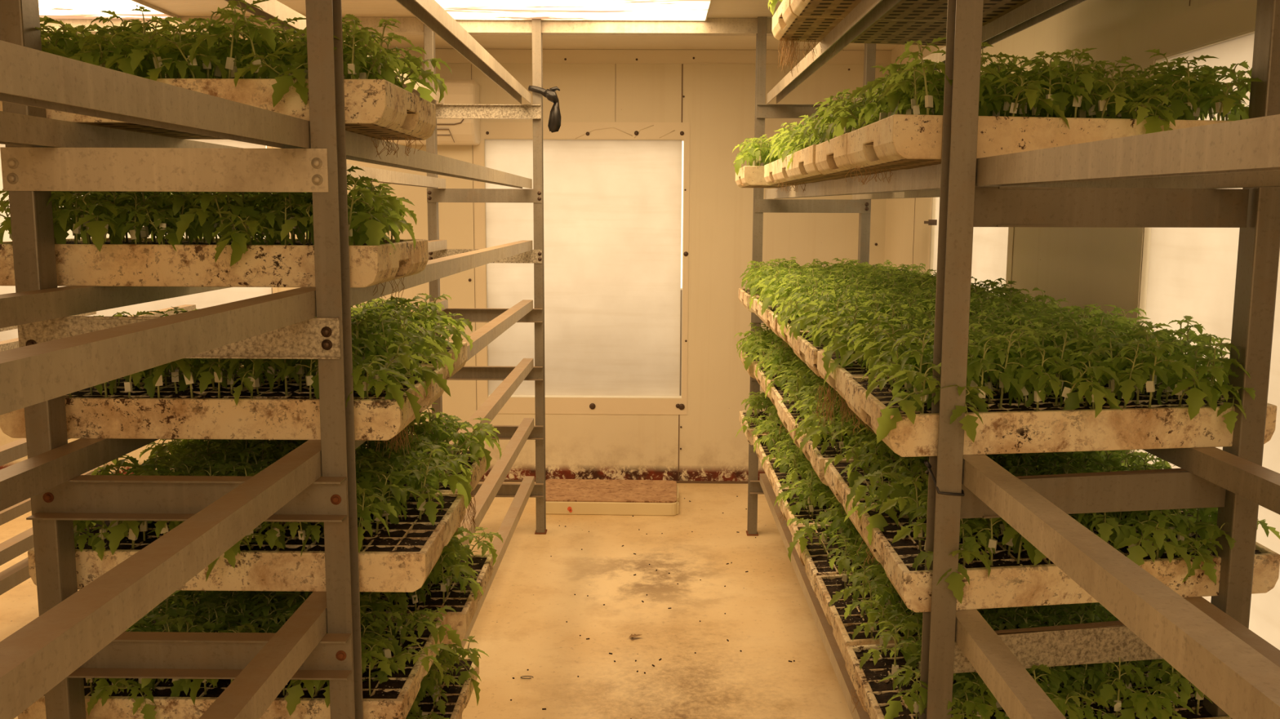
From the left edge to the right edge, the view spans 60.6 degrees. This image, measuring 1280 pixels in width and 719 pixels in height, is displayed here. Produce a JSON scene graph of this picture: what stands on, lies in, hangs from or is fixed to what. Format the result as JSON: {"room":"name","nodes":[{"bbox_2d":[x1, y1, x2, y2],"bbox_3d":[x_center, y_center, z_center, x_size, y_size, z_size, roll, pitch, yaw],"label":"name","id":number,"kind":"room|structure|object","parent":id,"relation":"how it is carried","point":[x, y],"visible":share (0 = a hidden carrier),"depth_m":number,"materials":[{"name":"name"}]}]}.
{"room":"indoor plant nursery","nodes":[
{"label":"indoor plant nursery","id":0,"kind":"room"},
{"bbox_2d":[0,481,853,718],"bbox_3d":[-1.372,1.267,1.820,5.396,0.080,8.600,0,8,1],"label":"floor","id":1,"kind":"structure","parent":0,"point":[521,624],"depth_m":3.97,"materials":[{"name":"beige concrete"}]},
{"bbox_2d":[0,304,195,595],"bbox_3d":[-2.119,0.485,2.055,0.511,1.400,5.100,0,8,1],"label":"storage rack","id":2,"kind":"object","parent":1,"relation":"on","point":[14,547],"visible":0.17,"depth_m":3.29,"materials":[{"name":"metal"}]},
{"bbox_2d":[0,0,560,718],"bbox_3d":[-0.676,0.083,1.730,0.603,2.297,6.453,0,8,1],"label":"storage rack","id":3,"kind":"object","parent":1,"relation":"on","point":[76,636],"depth_m":1.70,"materials":[{"name":"metal"}]},
{"bbox_2d":[0,165,428,306],"bbox_3d":[-0.737,-0.214,1.951,0.724,0.258,0.524,0,8,1],"label":"seedling tray","id":4,"kind":"object","parent":3,"relation":"on","point":[240,257],"visible":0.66,"depth_m":1.77,"materials":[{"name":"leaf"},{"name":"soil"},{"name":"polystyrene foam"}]},
{"bbox_2d":[0,0,452,159],"bbox_3d":[-0.715,-0.474,1.897,0.729,0.237,0.513,0,8,1],"label":"seedling tray","id":5,"kind":"object","parent":3,"relation":"on","point":[266,71],"visible":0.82,"depth_m":1.74,"materials":[{"name":"leaf"},{"name":"soil"},{"name":"polystyrene foam"}]},
{"bbox_2d":[0,78,435,140],"bbox_3d":[-0.729,-0.431,1.912,0.670,0.068,0.405,0,8,1],"label":"tray","id":6,"kind":"object","parent":5,"relation":"on","point":[381,109],"depth_m":1.71,"materials":[{"name":"beige plastic"}]},
{"bbox_2d":[0,306,454,458],"bbox_3d":[-0.720,0.052,2.009,0.742,0.297,0.514,0,8,1],"label":"seedling tray","id":7,"kind":"object","parent":3,"relation":"on","point":[184,398],"visible":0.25,"depth_m":1.82,"materials":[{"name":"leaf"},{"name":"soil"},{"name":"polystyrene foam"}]},
{"bbox_2d":[17,590,462,718],"bbox_3d":[-0.722,0.528,2.083,0.773,0.205,0.520,0,8,1],"label":"seedling tray","id":8,"kind":"object","parent":3,"relation":"on","point":[398,651],"visible":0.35,"depth_m":1.98,"materials":[{"name":"leaf"},{"name":"soil"},{"name":"polystyrene foam"}]},
{"bbox_2d":[27,439,474,592],"bbox_3d":[-0.686,0.265,2.024,0.703,0.201,0.510,1,8,4],"label":"seedling tray","id":9,"kind":"object","parent":3,"relation":"on","point":[403,532],"visible":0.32,"depth_m":1.90,"materials":[{"name":"leaf"},{"name":"soil"},{"name":"polystyrene foam"}]},
{"bbox_2d":[27,492,466,592],"bbox_3d":[-0.693,0.330,2.042,0.670,0.068,0.405,0,8,1],"label":"tray","id":10,"kind":"object","parent":9,"relation":"on","point":[400,561],"depth_m":1.84,"materials":[{"name":"white plastic"}]},
{"bbox_2d":[146,402,502,532],"bbox_3d":[-0.700,0.253,2.432,0.748,0.285,0.521,1,8,4],"label":"seedlings","id":11,"kind":"object","parent":3,"relation":"on","point":[478,457],"visible":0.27,"depth_m":2.44,"materials":[{"name":"plant"}]},
{"bbox_2d":[170,448,486,493],"bbox_3d":[-0.705,0.275,2.459,0.670,0.068,0.405,0,8,1],"label":"tray","id":12,"kind":"object","parent":11,"relation":"on","point":[476,476],"depth_m":2.50,"materials":[{"name":"white plastic"}]},
{"bbox_2d":[152,526,502,644],"bbox_3d":[-0.686,0.477,2.498,0.730,0.199,0.512,0,8,1],"label":"seedling tray","id":13,"kind":"object","parent":3,"relation":"on","point":[460,579],"visible":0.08,"depth_m":2.42,"materials":[{"name":"plant"}]},
{"bbox_2d":[240,293,473,380],"bbox_3d":[-0.732,-0.048,2.416,0.709,0.201,0.500,0,8,1],"label":"seedlings","id":14,"kind":"object","parent":3,"relation":"on","point":[457,348],"visible":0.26,"depth_m":2.44,"materials":[{"name":"plant"}]},
{"bbox_2d":[240,342,467,380],"bbox_3d":[-0.752,0.016,2.439,0.670,0.068,0.405,0,8,1],"label":"tray","id":15,"kind":"object","parent":14,"relation":"on","point":[462,357],"depth_m":2.49,"materials":[{"name":"white plastic"}]},
{"bbox_2d":[405,635,488,718],"bbox_3d":[-0.739,0.739,2.524,0.710,0.207,0.522,1,8,6],"label":"seedling tray","id":16,"kind":"object","parent":3,"relation":"on","point":[436,698],"visible":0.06,"depth_m":2.52,"materials":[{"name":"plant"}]},
{"bbox_2d":[545,479,679,515],"bbox_3d":[-0.153,0.694,5.543,0.697,0.073,0.432,0,8,2],"label":"step","id":17,"kind":"structure","parent":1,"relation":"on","point":[562,496],"depth_m":5.39,"materials":[{"name":"beige"}]},
{"bbox_2d":[629,633,641,639],"bbox_3d":[-0.018,0.958,3.799,0.045,0.008,0.031,-6,10,-40],"label":"dry leaf","id":18,"kind":"object","parent":1,"relation":"on","point":[631,636],"visible":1,"depth_m":3.80,"materials":[{"name":"brown plant"}]},
{"bbox_2d":[510,496,795,718],"bbox_3d":[0.059,0.929,4.063,0.919,0.003,3.384,0,8,1],"label":"crumbs","id":19,"kind":"object","parent":1,"relation":"on","point":[727,640],"visible":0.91,"depth_m":3.94,"materials":[{"name":"soil"}]},
{"bbox_2d":[746,0,1279,718],"bbox_3d":[0.748,0.091,1.716,0.572,2.297,6.453,0,8,1],"label":"storage rack","id":20,"kind":"object","parent":1,"relation":"on","point":[1189,177],"visible":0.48,"depth_m":1.73,"materials":[{"name":"metal"}]},
{"bbox_2d":[733,322,786,378],"bbox_3d":[0.751,-0.053,4.529,0.748,0.198,0.505,0,8,-5],"label":"seedling tray","id":21,"kind":"object","parent":20,"relation":"on","point":[757,340],"visible":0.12,"depth_m":4.40,"materials":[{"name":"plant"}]},
{"bbox_2d":[735,391,787,445],"bbox_3d":[0.740,0.211,4.578,0.743,0.201,0.521,0,8,-3],"label":"seedling tray","id":22,"kind":"object","parent":20,"relation":"on","point":[748,419],"visible":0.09,"depth_m":4.50,"materials":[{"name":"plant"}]},
{"bbox_2d":[732,134,791,188],"bbox_3d":[0.691,-0.747,4.119,0.726,0.197,0.517,0,8,-2],"label":"seedling tray","id":23,"kind":"object","parent":20,"relation":"on","point":[752,175],"visible":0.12,"depth_m":3.94,"materials":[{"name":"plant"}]},
{"bbox_2d":[750,404,795,474],"bbox_3d":[0.773,0.280,4.071,0.750,0.199,0.483,-1,8,-9],"label":"seedling tray","id":24,"kind":"object","parent":20,"relation":"on","point":[762,443],"visible":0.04,"depth_m":3.96,"materials":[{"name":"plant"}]},
{"bbox_2d":[751,337,799,397],"bbox_3d":[0.763,0.009,4.067,0.772,0.198,0.491,-1,8,-9],"label":"seedling tray","id":25,"kind":"object","parent":20,"relation":"on","point":[775,356],"visible":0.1,"depth_m":3.94,"materials":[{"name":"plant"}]},
{"bbox_2d":[764,122,808,185],"bbox_3d":[0.753,-0.672,3.583,0.769,0.198,0.475,-1,8,-10],"label":"seedling tray","id":26,"kind":"object","parent":20,"relation":"on","point":[770,176],"visible":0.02,"depth_m":3.56,"materials":[{"name":"plastic"}]},
{"bbox_2d":[761,431,815,496],"bbox_3d":[0.769,0.335,3.658,0.763,0.200,0.505,-1,8,-11],"label":"seedling tray","id":27,"kind":"object","parent":20,"relation":"on","point":[775,471],"visible":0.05,"depth_m":3.62,"materials":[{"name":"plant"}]},
{"bbox_2d":[764,355,822,409],"bbox_3d":[0.776,0.066,3.656,0.728,0.194,0.501,-1,8,-6],"label":"seedling tray","id":28,"kind":"object","parent":20,"relation":"on","point":[775,389],"visible":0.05,"depth_m":3.63,"materials":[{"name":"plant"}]},
{"bbox_2d":[768,114,831,193],"bbox_3d":[0.743,-0.602,3.192,0.707,0.231,0.521,0,8,-3],"label":"seedling tray","id":29,"kind":"object","parent":20,"relation":"on","point":[784,174],"visible":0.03,"depth_m":3.17,"materials":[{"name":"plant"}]},
{"bbox_2d":[774,368,839,448],"bbox_3d":[0.762,0.135,3.253,0.757,0.232,0.480,-1,8,-11],"label":"seedling tray","id":30,"kind":"object","parent":20,"relation":"on","point":[787,413],"visible":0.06,"depth_m":3.21,"materials":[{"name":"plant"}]},
{"bbox_2d":[773,455,840,534],"bbox_3d":[0.761,0.405,3.245,0.741,0.228,0.493,-1,8,-8],"label":"seedling tray","id":31,"kind":"object","parent":20,"relation":"on","point":[801,501],"visible":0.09,"depth_m":3.15,"materials":[{"name":"plant"}]},
{"bbox_2d":[777,487,840,534],"bbox_3d":[0.759,0.454,3.262,0.747,0.068,0.399,-1,8,-9],"label":"tray","id":32,"kind":"object","parent":31,"relation":"on","point":[786,508],"depth_m":3.16,"materials":[{"name":"white plastic"}]},
{"bbox_2d":[738,256,897,312],"bbox_3d":[0.754,-0.314,4.485,0.749,0.207,0.509,-1,8,-9],"label":"seedling tray","id":33,"kind":"object","parent":20,"relation":"on","point":[744,295],"visible":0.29,"depth_m":4.48,"materials":[{"name":"plant"}]},
{"bbox_2d":[738,288,759,312],"bbox_3d":[0.751,-0.248,4.509,0.747,0.068,0.399,-1,8,-9],"label":"tray","id":34,"kind":"object","parent":33,"relation":"on","point":[744,295],"depth_m":4.37,"materials":[{"name":"beige plastic"}]},
{"bbox_2d":[787,95,863,179],"bbox_3d":[0.737,-0.563,2.789,0.727,0.202,0.510,-1,8,-6],"label":"seedling tray","id":35,"kind":"object","parent":20,"relation":"on","point":[803,166],"visible":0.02,"depth_m":2.70,"materials":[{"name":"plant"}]},
{"bbox_2d":[786,494,882,597],"bbox_3d":[0.742,0.444,2.835,0.752,0.200,0.506,-1,8,-7],"label":"seedling tray","id":36,"kind":"object","parent":20,"relation":"on","point":[813,544],"visible":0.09,"depth_m":2.76,"materials":[{"name":"plant"}]},
{"bbox_2d":[791,524,882,597],"bbox_3d":[0.749,0.508,2.850,0.747,0.068,0.399,-1,8,-9],"label":"tray","id":37,"kind":"object","parent":36,"relation":"on","point":[815,559],"depth_m":2.75,"materials":[{"name":"white plastic"}]},
{"bbox_2d":[786,391,893,486],"bbox_3d":[0.761,0.174,2.836,0.786,0.196,0.496,-1,8,-9],"label":"seedling tray","id":38,"kind":"object","parent":20,"relation":"on","point":[817,445],"visible":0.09,"depth_m":2.71,"materials":[{"name":"plant"}]},
{"bbox_2d":[796,426,893,486],"bbox_3d":[0.763,0.236,2.854,0.747,0.068,0.399,-1,8,-9],"label":"tray","id":39,"kind":"object","parent":38,"relation":"on","point":[816,455],"depth_m":2.71,"materials":[{"name":"white plastic"}]},
{"bbox_2d":[746,262,937,321],"bbox_3d":[0.757,-0.253,4.019,0.748,0.208,0.510,-1,8,-8],"label":"seedling tray","id":40,"kind":"object","parent":20,"relation":"on","point":[756,308],"visible":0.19,"depth_m":4.02,"materials":[{"name":"plant"}]},
{"bbox_2d":[751,296,769,321],"bbox_3d":[0.759,-0.185,4.038,0.747,0.068,0.399,-1,8,-9],"label":"tray","id":41,"kind":"object","parent":40,"relation":"on","point":[756,308],"depth_m":4.02,"materials":[{"name":"white plastic"}]},
{"bbox_2d":[755,267,936,338],"bbox_3d":[0.755,-0.195,3.600,0.723,0.204,0.541,-1,8,-6],"label":"seedling tray","id":42,"kind":"object","parent":20,"relation":"on","point":[767,313],"visible":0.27,"depth_m":3.59,"materials":[{"name":"plant"}]},
{"bbox_2d":[761,305,782,338],"bbox_3d":[0.753,-0.130,3.627,0.747,0.068,0.399,-1,8,-9],"label":"tray","id":43,"kind":"object","parent":42,"relation":"on","point":[767,313],"depth_m":3.56,"materials":[{"name":"white plastic"}]},
{"bbox_2d":[767,0,988,76],"bbox_3d":[0.726,-0.958,3.041,0.738,0.304,0.503,-1,8,-7],"label":"seedling tray","id":44,"kind":"object","parent":20,"relation":"on","point":[787,26],"visible":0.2,"depth_m":3.06,"materials":[{"name":"plastic"}]},
{"bbox_2d":[772,0,988,45],"bbox_3d":[0.720,-0.947,3.063,0.747,0.068,0.399,-1,8,-9],"label":"tray","id":45,"kind":"object","parent":44,"relation":"on","point":[787,26],"depth_m":3.04,"materials":[{"name":"beige plastic"}]},
{"bbox_2d":[771,273,1029,347],"bbox_3d":[0.751,-0.123,3.180,0.754,0.240,0.545,-1,8,-8],"label":"seedling tray","id":46,"kind":"object","parent":20,"relation":"on","point":[807,291],"visible":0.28,"depth_m":3.16,"materials":[{"name":"plant"}]},
{"bbox_2d":[777,316,809,347],"bbox_3d":[0.754,-0.075,3.216,0.747,0.068,0.399,-1,8,-9],"label":"tray","id":47,"kind":"object","parent":46,"relation":"on","point":[786,332],"depth_m":3.16,"materials":[{"name":"white plastic"}]},
{"bbox_2d":[790,0,1031,22],"bbox_3d":[0.714,-0.954,2.633,0.773,0.198,0.484,-1,8,-11],"label":"seedling tray","id":48,"kind":"object","parent":20,"relation":"on","point":[908,10],"visible":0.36,"depth_m":2.70,"materials":[{"name":"plastic"}]},
{"bbox_2d":[773,285,1059,378],"bbox_3d":[0.739,-0.087,2.788,0.733,0.204,0.503,-1,8,-6],"label":"seedling tray","id":49,"kind":"object","parent":20,"relation":"on","point":[804,345],"visible":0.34,"depth_m":2.75,"materials":[{"name":"plant"}]},
{"bbox_2d":[791,330,846,378],"bbox_3d":[0.742,-0.020,2.804,0.747,0.068,0.399,-1,8,-9],"label":"tray","id":50,"kind":"object","parent":49,"relation":"on","point":[806,348],"depth_m":2.69,"materials":[{"name":"white plastic"}]},
{"bbox_2d":[924,460,964,496],"bbox_3d":[0.483,0.186,1.752,0.060,0.050,0.064,0,8,1],"label":"tie","id":51,"kind":"object","parent":20,"relation":"attached to","point":[926,463],"visible":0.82,"depth_m":1.73,"materials":[{"name":"grey plastic"}]},
{"bbox_2d":[815,535,1111,662],"bbox_3d":[0.748,0.499,2.425,0.728,0.198,0.496,-1,8,-6],"label":"seedling tray","id":52,"kind":"object","parent":20,"relation":"on","point":[841,597],"visible":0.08,"depth_m":2.31,"materials":[{"name":"plant"}]},
{"bbox_2d":[815,573,1085,662],"bbox_3d":[0.747,0.563,2.439,0.747,0.068,0.399,-1,8,-9],"label":"tray","id":53,"kind":"object","parent":52,"relation":"on","point":[843,628],"depth_m":2.34,"materials":[{"name":"white plastic"}]},
{"bbox_2d":[814,80,1133,175],"bbox_3d":[0.736,-0.500,2.344,0.773,0.200,0.503,-1,8,-9],"label":"seedling tray","id":54,"kind":"object","parent":20,"relation":"on","point":[831,157],"visible":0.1,"depth_m":2.26,"materials":[{"name":"plant"}]},
{"bbox_2d":[815,132,897,175],"bbox_3d":[0.736,-0.437,2.370,0.747,0.068,0.399,-1,8,-9],"label":"tray","id":55,"kind":"object","parent":54,"relation":"on","point":[831,157],"depth_m":2.31,"materials":[{"name":"beige plastic"}]},
{"bbox_2d":[813,291,1150,428],"bbox_3d":[0.746,0.007,2.381,0.752,0.287,0.489,-1,8,-6],"label":"seedling tray","id":56,"kind":"object","parent":20,"relation":"on","point":[831,364],"visible":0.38,"depth_m":2.33,"materials":[{"name":"plant"}]},
{"bbox_2d":[817,351,1088,399],"bbox_3d":[0.744,0.035,2.393,0.747,0.068,0.399,-1,8,-9],"label":"tray","id":57,"kind":"object","parent":56,"relation":"on","point":[837,375],"depth_m":2.30,"materials":[{"name":"white plastic"}]},
{"bbox_2d":[824,417,1150,533],"bbox_3d":[0.770,0.229,2.419,0.722,0.197,0.535,0,8,-6],"label":"seedling tray","id":58,"kind":"object","parent":20,"relation":"on","point":[840,474],"visible":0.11,"depth_m":2.35,"materials":[{"name":"plant"}]},
{"bbox_2d":[824,457,1019,533],"bbox_3d":[0.769,0.291,2.442,0.747,0.068,0.399,-1,8,-9],"label":"tray","id":59,"kind":"object","parent":58,"relation":"on","point":[838,482],"depth_m":2.42,"materials":[{"name":"white plastic"}]},
{"bbox_2d":[844,600,1232,718],"bbox_3d":[0.742,0.574,2.006,0.744,0.232,0.492,-1,8,-8],"label":"seedling tray","id":60,"kind":"object","parent":20,"relation":"on","point":[885,677],"visible":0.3,"depth_m":1.89,"materials":[{"name":"leaf"},{"name":"soil"},{"name":"polystyrene foam"}]},
{"bbox_2d":[844,643,1232,718],"bbox_3d":[0.739,0.619,2.018,0.747,0.068,0.399,-1,8,-9],"label":"tray","id":61,"kind":"object","parent":60,"relation":"on","point":[873,695],"depth_m":1.98,"materials":[{"name":"white plastic"}]},
{"bbox_2d":[844,37,1263,185],"bbox_3d":[0.729,-0.426,1.937,0.715,0.230,0.544,0,8,1],"label":"seedling tray","id":62,"kind":"object","parent":20,"relation":"on","point":[1057,106],"visible":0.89,"depth_m":1.78,"materials":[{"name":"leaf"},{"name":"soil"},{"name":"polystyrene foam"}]},
{"bbox_2d":[844,306,1276,457],"bbox_3d":[0.723,0.042,1.946,0.742,0.239,0.542,0,8,-5],"label":"seedling tray","id":63,"kind":"object","parent":20,"relation":"on","point":[1139,389],"visible":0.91,"depth_m":1.81,"materials":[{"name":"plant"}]},
{"bbox_2d":[844,449,1279,612],"bbox_3d":[0.767,0.302,2.005,0.734,0.230,0.525,-1,8,-7],"label":"seedling tray","id":64,"kind":"object","parent":20,"relation":"on","point":[998,567],"visible":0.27,"depth_m":1.85,"materials":[{"name":"plant"}]},
{"bbox_2d":[857,506,1279,612],"bbox_3d":[0.764,0.346,2.028,0.747,0.068,0.399,-1,8,-9],"label":"tray","id":65,"kind":"object","parent":64,"relation":"on","point":[1011,579],"depth_m":1.84,"materials":[{"name":"white plastic"}]},
{"bbox_2d":[0,48,889,481],"bbox_3d":[-1.323,-0.480,5.879,5.396,2.298,0.087,0,8,1],"label":"wall","id":66,"kind":"structure","parent":0,"point":[717,101],"depth_m":5.80,"materials":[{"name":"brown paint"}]},
{"bbox_2d":[0,139,278,341],"bbox_3d":[-2.841,-0.488,5.863,1.811,1.550,0.018,0,8,1],"label":"window","id":67,"kind":"structure","parent":66,"relation":"in","point":[217,297],"depth_m":5.88,"materials":[{"name":"plastic"}]},
{"bbox_2d":[384,79,480,145],"bbox_3d":[-1.239,-1.271,5.630,0.810,0.322,0.208,0,8,1],"label":"air conditioner","id":68,"kind":"object","parent":66,"relation":"attached to","point":[449,131],"visible":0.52,"depth_m":5.55,"materials":[{"name":"beige plastic"}]},
{"bbox_2d":[436,128,454,142],"bbox_3d":[-1.273,-1.141,5.582,0.654,0.066,0.058,0,8,1],"label":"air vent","id":69,"kind":"object","parent":68,"relation":"attached to","point":[443,135],"depth_m":5.58,"materials":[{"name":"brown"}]},
{"bbox_2d":[474,121,689,414],"bbox_3d":[-0.308,-0.473,5.835,1.131,1.550,0.025,0,8,1],"label":"window","id":70,"kind":"structure","parent":66,"relation":"in","point":[612,209],"depth_m":5.84,"materials":[{"name":"plastic"}]},
{"bbox_2d":[479,479,748,483],"bbox_3d":[-1.329,0.658,5.991,5.236,0.010,0.007,0,8,1],"label":"baseboard","id":71,"kind":"structure","parent":66,"relation":"attached to","point":[481,480],"depth_m":5.97,"materials":[{"name":"brown"}]},
{"bbox_2d":[381,48,891,64],"bbox_3d":[-1.319,-1.576,5.691,5.236,0.070,0.005,0,8,1],"label":"trim","id":72,"kind":"structure","parent":66,"relation":"attached to","point":[448,55],"depth_m":5.68,"materials":[{"name":"beige"}]},
{"bbox_2d":[44,0,898,50],"bbox_3d":[-1.361,-1.089,1.502,5.396,0.080,8.600,0,8,1],"label":"ceiling","id":73,"kind":"structure","parent":0,"point":[358,8],"depth_m":5.29,"materials":[{"name":"white paint"}]},
{"bbox_2d":[38,0,180,18],"bbox_3d":[-2.531,-1.403,4.146,1.054,0.015,1.952,0,8,1],"label":"recessed light","id":74,"kind":"object","parent":73,"relation":"in","point":[53,9],"visible":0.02,"depth_m":4.54,"materials":[{"name":"white plastic"}]},
{"bbox_2d":[435,0,712,21],"bbox_3d":[-0.286,-1.346,3.800,1.127,0.015,1.897,0,8,1],"label":"recessed light","id":75,"kind":"object","parent":73,"relation":"in","point":[459,10],"visible":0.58,"depth_m":4.50,"materials":[{"name":"white plastic"}]},
{"bbox_2d":[884,0,1254,466],"bbox_3d":[1.288,0.104,1.635,0.087,2.298,8.600,0,8,1],"label":"wall","id":76,"kind":"structure","parent":0,"point":[1082,266],"depth_m":3.17,"materials":[{"name":"brown paint"}]},
{"bbox_2d":[40,16,773,35],"bbox_3d":[-1.328,-1.461,4.803,5.236,0.064,0.088,0,8,1],"label":"trim","id":77,"kind":"structure","parent":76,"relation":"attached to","point":[410,25],"depth_m":4.75,"materials":[{"name":"metal"}]},
{"bbox_2d":[927,197,1013,295],"bbox_3d":[1.285,-0.263,4.331,0.018,1.550,1.140,0,8,1],"label":"window","id":78,"kind":"structure","parent":76,"relation":"in","point":[992,246],"depth_m":4.06,"materials":[{"name":"plastic"}]},
{"bbox_2d":[924,219,937,225],"bbox_3d":[1.261,-0.594,4.751,0.042,0.024,0.070,0,8,1],"label":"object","id":79,"kind":"structure","parent":78,"relation":"attached to","point":[931,222],"depth_m":4.73,"materials":[{"name":"black metal"}]},
{"bbox_2d":[1123,0,1279,650],"bbox_3d":[1.263,0.018,2.246,0.018,1.550,1.143,0,8,1],"label":"window","id":80,"kind":"structure","parent":76,"relation":"in","point":[1192,271],"depth_m":2.44,"materials":[{"name":"plastic"}]},
{"label":"outside","id":81,"kind":"structure","parent":0,"visible":0},
{"bbox_3d":[-0.978,1.442,3.232,26.000,0.200,26.000,0,8,1],"label":"ground","id":82,"kind":"structure","parent":81,"visible":0},
{"bbox_2d":[271,287,682,395],"bbox_3d":[-1.381,0.780,2.511,9.200,1.300,8.740,0,8,1],"label":"wall","id":83,"kind":"structure","parent":82,"relation":"on","point":[272,287],"depth_m":6.63,"materials":[{"name":"paint"}]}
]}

